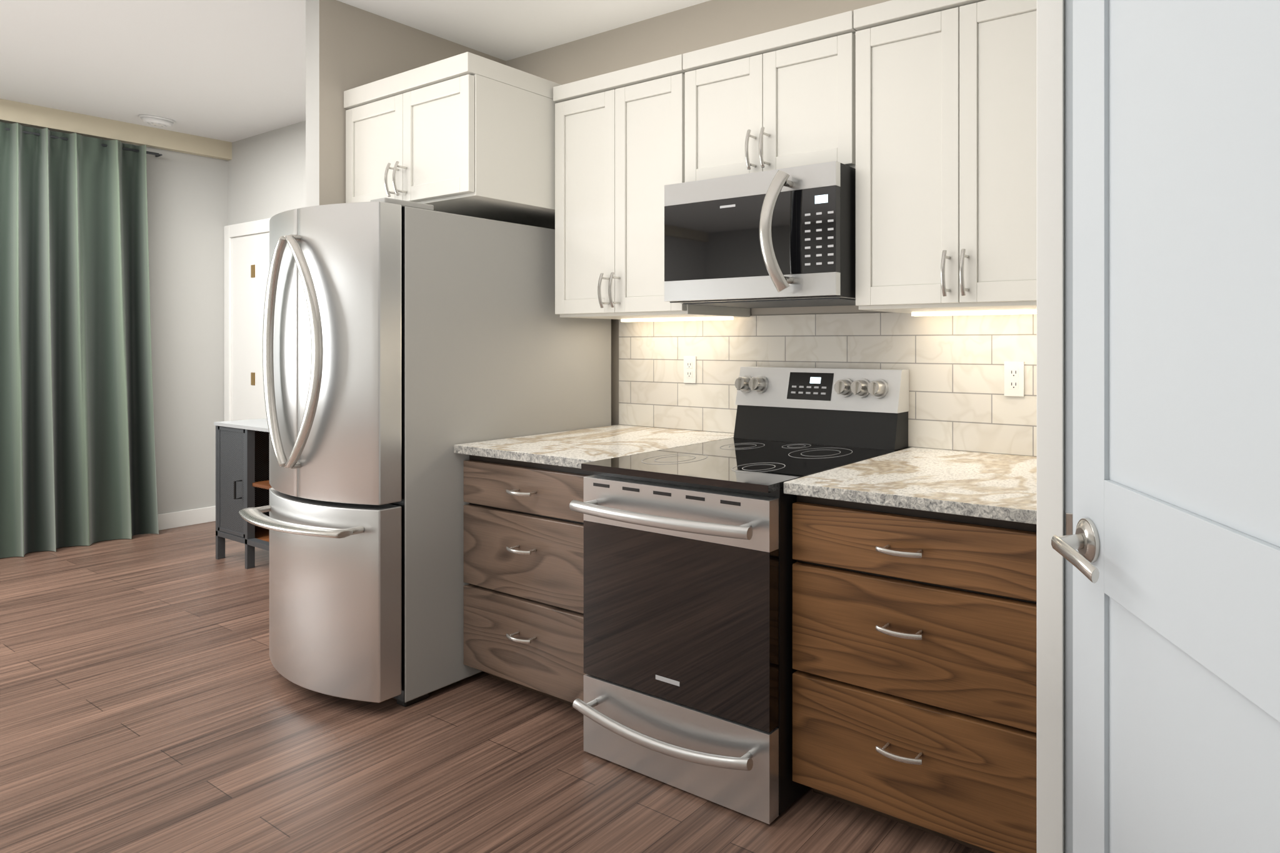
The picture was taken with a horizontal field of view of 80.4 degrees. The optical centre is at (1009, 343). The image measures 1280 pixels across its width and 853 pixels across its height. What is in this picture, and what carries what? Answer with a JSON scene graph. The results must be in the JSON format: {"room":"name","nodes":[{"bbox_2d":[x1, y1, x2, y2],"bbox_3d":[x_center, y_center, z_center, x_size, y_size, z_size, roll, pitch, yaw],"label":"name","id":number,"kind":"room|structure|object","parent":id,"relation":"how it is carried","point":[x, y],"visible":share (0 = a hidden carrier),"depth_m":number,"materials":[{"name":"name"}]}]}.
{"room":"kitchen","nodes":[
{"label":"kitchen","id":0,"kind":"room"},
{"bbox_2d":[2,121,228,514],"bbox_3d":[-6.821,-0.087,2.459,0.140,2.760,5.000,0,0,24],"label":"wall","id":1,"kind":"structure","parent":0,"point":[187,206],"depth_m":4.54,"materials":[{"name":"grey paint"}]},
{"bbox_2d":[0,121,162,558],"bbox_3d":[-6.118,-0.016,3.654,0.180,2.611,1.608,0,0,24],"label":"curtain","id":2,"kind":"object","parent":1,"relation":"hanging from","point":[77,462],"visible":1,"depth_m":4.06,"materials":[{"name":"fabric"}]},
{"bbox_2d":[158,505,215,530],"bbox_3d":[-6.751,1.238,2.428,0.014,0.110,5.000,0,0,24],"label":"baseboard","id":3,"kind":"structure","parent":1,"relation":"attached to","point":[183,518],"depth_m":4.53,"materials":[{"name":"white wood"}]},
{"bbox_2d":[0,98,231,160],"bbox_3d":[-6.725,-1.404,2.417,0.070,0.125,5.000,0,0,24],"label":"beam","id":4,"kind":"structure","parent":0,"point":[12,112],"depth_m":4.21,"materials":[{"name":"beige paint"}]},
{"bbox_2d":[0,0,710,142],"bbox_3d":[-3.110,-1.497,0.985,8.800,0.060,5.300,0,0,24],"label":"ceiling","id":5,"kind":"structure","parent":0,"point":[229,70],"depth_m":3.15,"materials":[{"name":"white paint"}]},
{"bbox_2d":[138,114,175,127],"bbox_3d":[-5.566,-1.445,4.190,0.144,0.043,0.144,0,0,24],"label":"smoke detector","id":6,"kind":"object","parent":5,"relation":"attached to","point":[155,120],"visible":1,"depth_m":4.16,"materials":[{"name":"white plastic"}]},
{"bbox_2d":[305,0,506,206],"bbox_3d":[-2.815,-0.087,3.041,0.120,2.760,0.700,0,0,24],"label":"wall","id":7,"kind":"structure","parent":0,"point":[348,47],"depth_m":2.75,"materials":[{"name":"grey paint"}]},
{"bbox_2d":[0,521,983,852],"bbox_3d":[-3.110,1.323,0.985,8.800,0.060,5.300,0,0,24],"label":"floor","id":8,"kind":"structure","parent":0,"point":[152,700],"depth_m":2.02,"materials":[{"name":"brown wood"}]},
{"bbox_2d":[213,423,271,569],"bbox_3d":[-4.037,0.893,3.728,1.410,0.800,0.370,0,0,24],"label":"base cabinet","id":9,"kind":"object","parent":8,"relation":"on","point":[242,464],"depth_m":3.76,"materials":[{"name":"grey metal"}]},
{"bbox_2d":[213,418,268,430],"bbox_3d":[-4.037,0.483,3.728,1.420,0.020,0.380,0,0,24],"label":"countertop","id":10,"kind":"structure","parent":9,"relation":"on","point":[256,423],"depth_m":3.78,"materials":[{"name":"white stone"}]},
{"bbox_2d":[238,197,611,706],"bbox_3d":[-2.403,0.395,2.675,0.840,1.797,0.958,0,0,24],"label":"refrigerator","id":11,"kind":"object","parent":8,"relation":"on","point":[407,346],"visible":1,"depth_m":2.30,"materials":[{"name":"grey metal"}]},
{"bbox_2d":[453,425,748,706],"bbox_3d":[-1.573,0.836,2.510,0.802,0.915,0.661,0,0,24],"label":"base cabinet","id":12,"kind":"object","parent":8,"relation":"on","point":[524,574],"visible":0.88,"depth_m":2.27,"materials":[{"name":"brown wood"}]},
{"bbox_2d":[569,366,909,824],"bbox_3d":[-0.869,0.695,2.138,0.770,1.197,0.757,0,0,24],"label":"range","id":13,"kind":"object","parent":8,"relation":"on","point":[689,561],"visible":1,"depth_m":1.87,"materials":[{"name":"silver metal"}]},
{"bbox_2d":[783,446,1036,852],"bbox_3d":[-0.147,0.836,1.881,0.746,0.915,0.661,0,0,24],"label":"base cabinet","id":14,"kind":"object","parent":8,"relation":"on","point":[915,635],"visible":0.9,"depth_m":1.61,"materials":[{"name":"brown wood"}]},
{"bbox_2d":[228,0,1034,456],"bbox_3d":[-2.133,-0.087,3.199,8.800,2.760,0.140,0,0,24],"label":"wall","id":15,"kind":"structure","parent":0,"point":[265,175],"depth_m":3.00,"materials":[{"name":"beige paint"}]},
{"bbox_2d":[224,218,270,421],"bbox_3d":[-5.330,0.218,4.523,0.918,2.150,0.020,0,0,24],"label":"door","id":16,"kind":"structure","parent":15,"relation":"attached to","point":[246,258],"depth_m":4.58,"materials":[{"name":"white wood"}]},
{"bbox_2d":[343,51,561,229],"bbox_3d":[-2.324,-0.820,2.841,0.931,0.530,0.661,0,0,24],"label":"upper cabinet","id":17,"kind":"object","parent":15,"relation":"attached to","point":[467,134],"visible":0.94,"depth_m":2.55,"materials":[{"name":"white wood"}]},
{"bbox_2d":[553,54,750,319],"bbox_3d":[-1.486,-0.583,2.633,0.751,0.952,0.366,0,0,24],"label":"upper cabinet","id":18,"kind":"object","parent":15,"relation":"attached to","point":[619,149],"visible":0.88,"depth_m":2.50,"materials":[{"name":"white wood"}]},
{"bbox_2d":[621,316,733,321],"bbox_3d":[-1.432,-0.101,2.745,0.650,0.012,0.025,0,0,24],"label":"under-cabinet light","id":19,"kind":"object","parent":18,"relation":"attached to","point":[714,318],"depth_m":2.72,"materials":[{"name":"white plastic"}]},
{"bbox_2d":[682,10,857,182],"bbox_3d":[-0.790,-0.810,2.326,0.760,0.498,0.366,0,0,24],"label":"upper cabinet","id":20,"kind":"object","parent":15,"relation":"attached to","point":[784,97],"visible":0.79,"depth_m":2.18,"materials":[{"name":"white wood"}]},
{"bbox_2d":[664,161,855,308],"bbox_3d":[-0.813,-0.350,2.274,0.756,0.420,0.479,0,0,24],"label":"microwave","id":21,"kind":"object","parent":20,"relation":"attached to","point":[784,237],"visible":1,"depth_m":2.10,"materials":[{"name":"silver metal"}]},
{"bbox_2d":[618,312,1036,456],"bbox_3d":[-0.738,0.133,2.502,2.336,0.490,0.008,0,0,24],"label":"tile backsplash","id":22,"kind":"structure","parent":15,"relation":"attached to","point":[959,400],"depth_m":2.41,"materials":[{"name":"beige tile"}]},
{"bbox_2d":[683,356,696,383],"bbox_3d":[-1.384,0.115,2.778,0.072,0.116,0.007,0,0,24],"label":"electrical outlet","id":23,"kind":"object","parent":22,"relation":"attached to","point":[689,369],"visible":1,"depth_m":2.77,"materials":[{"name":"white plastic"}]},
{"bbox_2d":[1004,361,1024,396],"bbox_3d":[0.015,0.121,2.160,0.072,0.116,0.007,0,0,24],"label":"electrical outlet","id":24,"kind":"object","parent":22,"relation":"attached to","point":[1014,379],"visible":1,"depth_m":2.16,"materials":[{"name":"white plastic"}]},
{"bbox_2d":[853,0,1036,313],"bbox_3d":[-0.093,-0.583,2.018,0.754,0.952,0.366,0,0,24],"label":"upper cabinet","id":25,"kind":"object","parent":15,"relation":"attached to","point":[945,155],"visible":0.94,"depth_m":1.91,"materials":[{"name":"white wood"}]},
{"bbox_2d":[911,310,1036,316],"bbox_3d":[-0.041,-0.101,2.131,0.650,0.012,0.025,0,0,24],"label":"under-cabinet light","id":26,"kind":"object","parent":25,"relation":"attached to","point":[1020,312],"depth_m":2.15,"materials":[{"name":"white plastic"}]},
{"bbox_3d":[0.554,-0.087,1.576,0.772,2.760,0.660,0,0,24],"label":"wall","id":27,"kind":"structure","parent":0,"visible":0},
{"bbox_2d":[1036,0,1073,852],"bbox_3d":[0.412,0.223,1.266,0.762,2.140,0.022,0,0,24],"label":"trim","id":28,"kind":"structure","parent":27,"relation":"attached to","point":[1054,419],"depth_m":1.39,"materials":[{"name":"white"}]},
{"bbox_3d":[0.428,0.258,0.380,0.038,2.070,0.090,0,0,24],"label":"trim","id":29,"kind":"structure","parent":0,"visible":0},
{"bbox_2d":[1051,0,1279,852],"bbox_3d":[0.240,0.266,0.759,0.114,2.030,0.781,0,0,-21],"label":"interior door","id":30,"kind":"structure","parent":29,"relation":"attached to","point":[1169,549],"depth_m":0.85,"materials":[{"name":"white"}]}
]}

